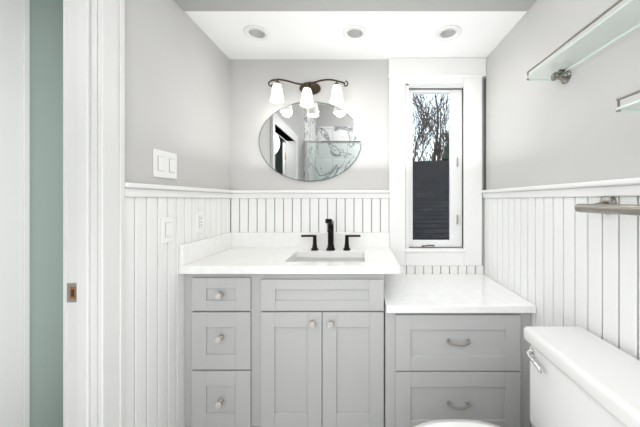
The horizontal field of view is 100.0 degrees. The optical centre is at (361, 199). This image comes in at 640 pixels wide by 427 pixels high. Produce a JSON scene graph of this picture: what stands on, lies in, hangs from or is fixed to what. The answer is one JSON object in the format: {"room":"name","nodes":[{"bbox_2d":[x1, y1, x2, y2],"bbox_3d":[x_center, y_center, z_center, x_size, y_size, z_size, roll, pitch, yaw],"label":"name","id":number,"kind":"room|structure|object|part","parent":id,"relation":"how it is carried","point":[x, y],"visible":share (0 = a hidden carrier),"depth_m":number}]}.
{"room":"bathroom","nodes":[
{"label":"bathroom","id":0,"kind":"room"},
{"bbox_2d":[30,0,62,426],"bbox_3d":[-1.670,-0.464,0.050,0.100,3.400,3.700,0,0,0],"label":"wall","id":1,"kind":"structure","parent":0,"point":[46,213],"depth_m":1.37},
{"bbox_2d":[0,0,29,426],"bbox_3d":[-1.570,-0.059,0.733,0.095,2.590,1.085,0,0,0],"label":"hall door","id":2,"kind":"structure","parent":1,"relation":"in","point":[14,213],"depth_m":1.23},
{"bbox_2d":[125,0,229,189],"bbox_3d":[-0.998,-0.464,0.050,0.105,3.400,3.700,0,0,0],"label":"wall","id":3,"kind":"structure","parent":0,"point":[177,80],"depth_m":1.35},
{"bbox_2d":[63,0,124,426],"bbox_3d":[-0.995,0.153,0.495,0.149,2.165,1.131,0,0,0],"label":"door frame","id":4,"kind":"structure","parent":3,"relation":"attached to","point":[93,213],"depth_m":0.95},
{"bbox_2d":[153,149,176,178],"bbox_3d":[-0.940,-0.169,1.276,0.010,0.128,0.150,0,0,0],"label":"switch plate","id":5,"kind":"object","parent":3,"relation":"attached to","point":[164,164],"visible":1,"depth_m":1.26},
{"bbox_2d":[125,182,232,426],"bbox_3d":[-0.928,0.585,1.441,0.033,1.302,0.817,0,0,0],"label":"wall","id":6,"kind":"structure","parent":3,"relation":"attached to","point":[154,285],"depth_m":1.22},
{"bbox_2d":[161,216,173,242],"bbox_3d":[-0.927,0.141,1.272,0.010,0.122,0.078,0,0,0],"label":"switch plate","id":7,"kind":"object","parent":6,"relation":"attached to","point":[167,229],"visible":1,"depth_m":1.26},
{"bbox_2d":[196,211,204,232],"bbox_3d":[-0.927,0.126,1.530,0.010,0.122,0.078,0,0,0],"label":"outlet plate","id":8,"kind":"object","parent":6,"relation":"attached to","point":[200,221],"visible":1,"depth_m":1.52},
{"bbox_2d":[179,232,230,266],"bbox_3d":[-0.921,0.283,1.610,0.020,0.107,0.512,0,0,0],"label":"backsplash","id":9,"kind":"structure","parent":3,"relation":"attached to","point":[188,252],"depth_m":1.52},
{"bbox_2d":[174,0,536,10],"bbox_3d":[-0.033,-1.484,1.360,1.824,0.960,0.110,0,0,0],"label":"wall","id":10,"kind":"structure","parent":0,"point":[355,5],"depth_m":1.37},
{"bbox_2d":[185,11,526,58],"bbox_3d":[-0.033,-1.584,1.663,1.924,1.160,0.495,0,0,0],"label":"ceiling","id":11,"kind":"structure","parent":0,"point":[319,34],"depth_m":1.60},
{"bbox_2d":[243,25,269,40],"bbox_3d":[-0.632,-1.038,1.600,0.150,0.081,0.150,0,0,0],"label":"recessed light","id":12,"kind":"object","parent":11,"relation":"in","point":[256,33],"visible":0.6,"depth_m":1.62},
{"bbox_2d":[343,25,366,40],"bbox_3d":[-0.042,-1.038,1.600,0.150,0.081,0.150,0,0,0],"label":"recessed light","id":13,"kind":"object","parent":11,"relation":"in","point":[354,33],"visible":0.75,"depth_m":1.62},
{"bbox_2d":[435,25,460,40],"bbox_3d":[0.517,-1.038,1.600,0.150,0.081,0.150,0,0,0],"label":"recessed light","id":14,"kind":"object","parent":11,"relation":"in","point":[448,33],"visible":0.75,"depth_m":1.62},
{"bbox_2d":[230,59,484,264],"bbox_3d":[-0.335,-0.464,1.980,2.770,3.400,0.160,0,0,0],"label":"wall","id":15,"kind":"structure","parent":0,"point":[364,105],"depth_m":1.90},
{"bbox_2d":[268,78,347,107],"bbox_3d":[-0.369,-0.736,1.819,0.552,0.205,0.161,0,0,0],"label":"sconce","id":16,"kind":"object","parent":15,"relation":"attached to","point":[308,90],"visible":1,"depth_m":1.77},
{"bbox_2d":[258,102,361,181],"bbox_3d":[-0.369,-0.416,1.895,0.736,0.572,0.006,0,0,0],"label":"oval mirror","id":17,"kind":"object","parent":15,"relation":"attached to","point":[319,141],"visible":0.98,"depth_m":1.89},
{"bbox_2d":[231,232,388,246],"bbox_3d":[-0.369,0.283,1.876,1.124,0.107,0.020,0,0,0],"label":"backsplash","id":18,"kind":"structure","parent":15,"relation":"attached to","point":[238,239],"depth_m":1.87},
{"bbox_2d":[233,190,480,273],"bbox_3d":[-0.060,0.585,1.875,1.770,1.302,0.050,0,0,0],"label":"wall","id":19,"kind":"structure","parent":15,"relation":"attached to","point":[253,210],"depth_m":1.89},
{"bbox_2d":[388,58,485,265],"bbox_3d":[0.533,-0.269,1.964,0.692,1.469,0.192,0,0,0],"label":"window","id":20,"kind":"structure","parent":15,"relation":"in","point":[466,75],"depth_m":1.88},
{"bbox_3d":[0.538,-0.234,1.962,0.420,1.180,0.076,0,0,0],"label":"window sash","id":21,"kind":"part","parent":20,"relation":"part of"},
{"bbox_2d":[485,0,639,197],"bbox_3d":[0.949,-0.464,0.050,0.140,3.400,3.700,0,0,0],"label":"wall","id":22,"kind":"structure","parent":0,"point":[576,127],"depth_m":1.16},
{"bbox_2d":[481,177,639,426],"bbox_3d":[0.852,0.585,0.690,0.054,1.302,2.420,0,0,0],"label":"wainscoting","id":23,"kind":"structure","parent":22,"relation":"attached to","point":[554,257],"depth_m":1.10},
{"bbox_2d":[575,196,639,215],"bbox_3d":[0.824,0.017,0.675,0.086,0.068,0.616,0,0,0],"label":"grab rail","id":24,"kind":"object","parent":23,"relation":"attached to","point":[610,205],"visible":1,"depth_m":0.86},
{"bbox_2d":[526,0,639,83],"bbox_3d":[0.809,-0.542,0.939,0.140,0.080,0.557,0,0,0],"label":"glass shelf","id":25,"kind":"object","parent":22,"relation":"attached to","point":[563,76],"visible":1,"depth_m":0.97},
{"bbox_2d":[616,89,639,111],"bbox_3d":[0.809,-0.258,0.521,0.140,0.080,0.543,0,0,0],"label":"glass shelf","id":26,"kind":"object","parent":22,"relation":"attached to","point":[618,109],"visible":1,"depth_m":0.76},
{"bbox_3d":[-0.335,1.266,0.150,2.770,0.060,3.900,0,0,0],"label":"floor","id":27,"kind":"structure","parent":0,"visible":0},
{"bbox_2d":[179,258,535,426],"bbox_3d":[-0.034,0.806,1.596,1.794,0.860,0.580,0,0,0],"label":"bathroom vanity","id":28,"kind":"object","parent":27,"relation":"on","point":[330,328],"depth_m":1.38},
{"bbox_2d":[179,247,398,270],"bbox_3d":[-0.369,0.356,1.620,1.124,0.040,0.532,0,0,0],"label":"countertop","id":29,"kind":"structure","parent":28,"relation":"on","point":[235,258],"depth_m":1.46},
{"bbox_2d":[291,255,362,262],"bbox_3d":[-0.205,0.441,1.595,0.480,0.154,0.314,0,0,0],"label":"sink","id":30,"kind":"object","parent":29,"relation":"in","point":[298,258],"depth_m":1.68},
{"bbox_2d":[299,219,358,250],"bbox_3d":[-0.210,0.227,1.741,0.400,0.218,0.159,0,0,0],"label":"faucet","id":31,"kind":"object","parent":29,"relation":"on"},
{"bbox_2d":[414,326,639,426],"bbox_3d":[0.475,0.861,0.800,0.748,0.754,0.464,0,0,0],"label":"toilet","id":32,"kind":"object","parent":27,"relation":"on","point":[581,377],"visible":1,"depth_m":0.83},
{"label":"outside","id":33,"kind":"structure","parent":0,"visible":0},
{"bbox_2d":[413,160,448,239],"bbox_3d":[2.000,0.101,9.100,14.000,3.470,9.800,0,0,0],"label":"roof","id":34,"kind":"structure","parent":33,"point":[436,203],"depth_m":7.03},
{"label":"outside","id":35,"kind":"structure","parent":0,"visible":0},
{"bbox_2d":[413,94,448,160],"bbox_3d":[2.986,-4.869,17.018,14.055,14.274,11.583,0,0,0],"label":"trees","id":36,"kind":"object","parent":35,"point":[438,141],"depth_m":14.89}
]}

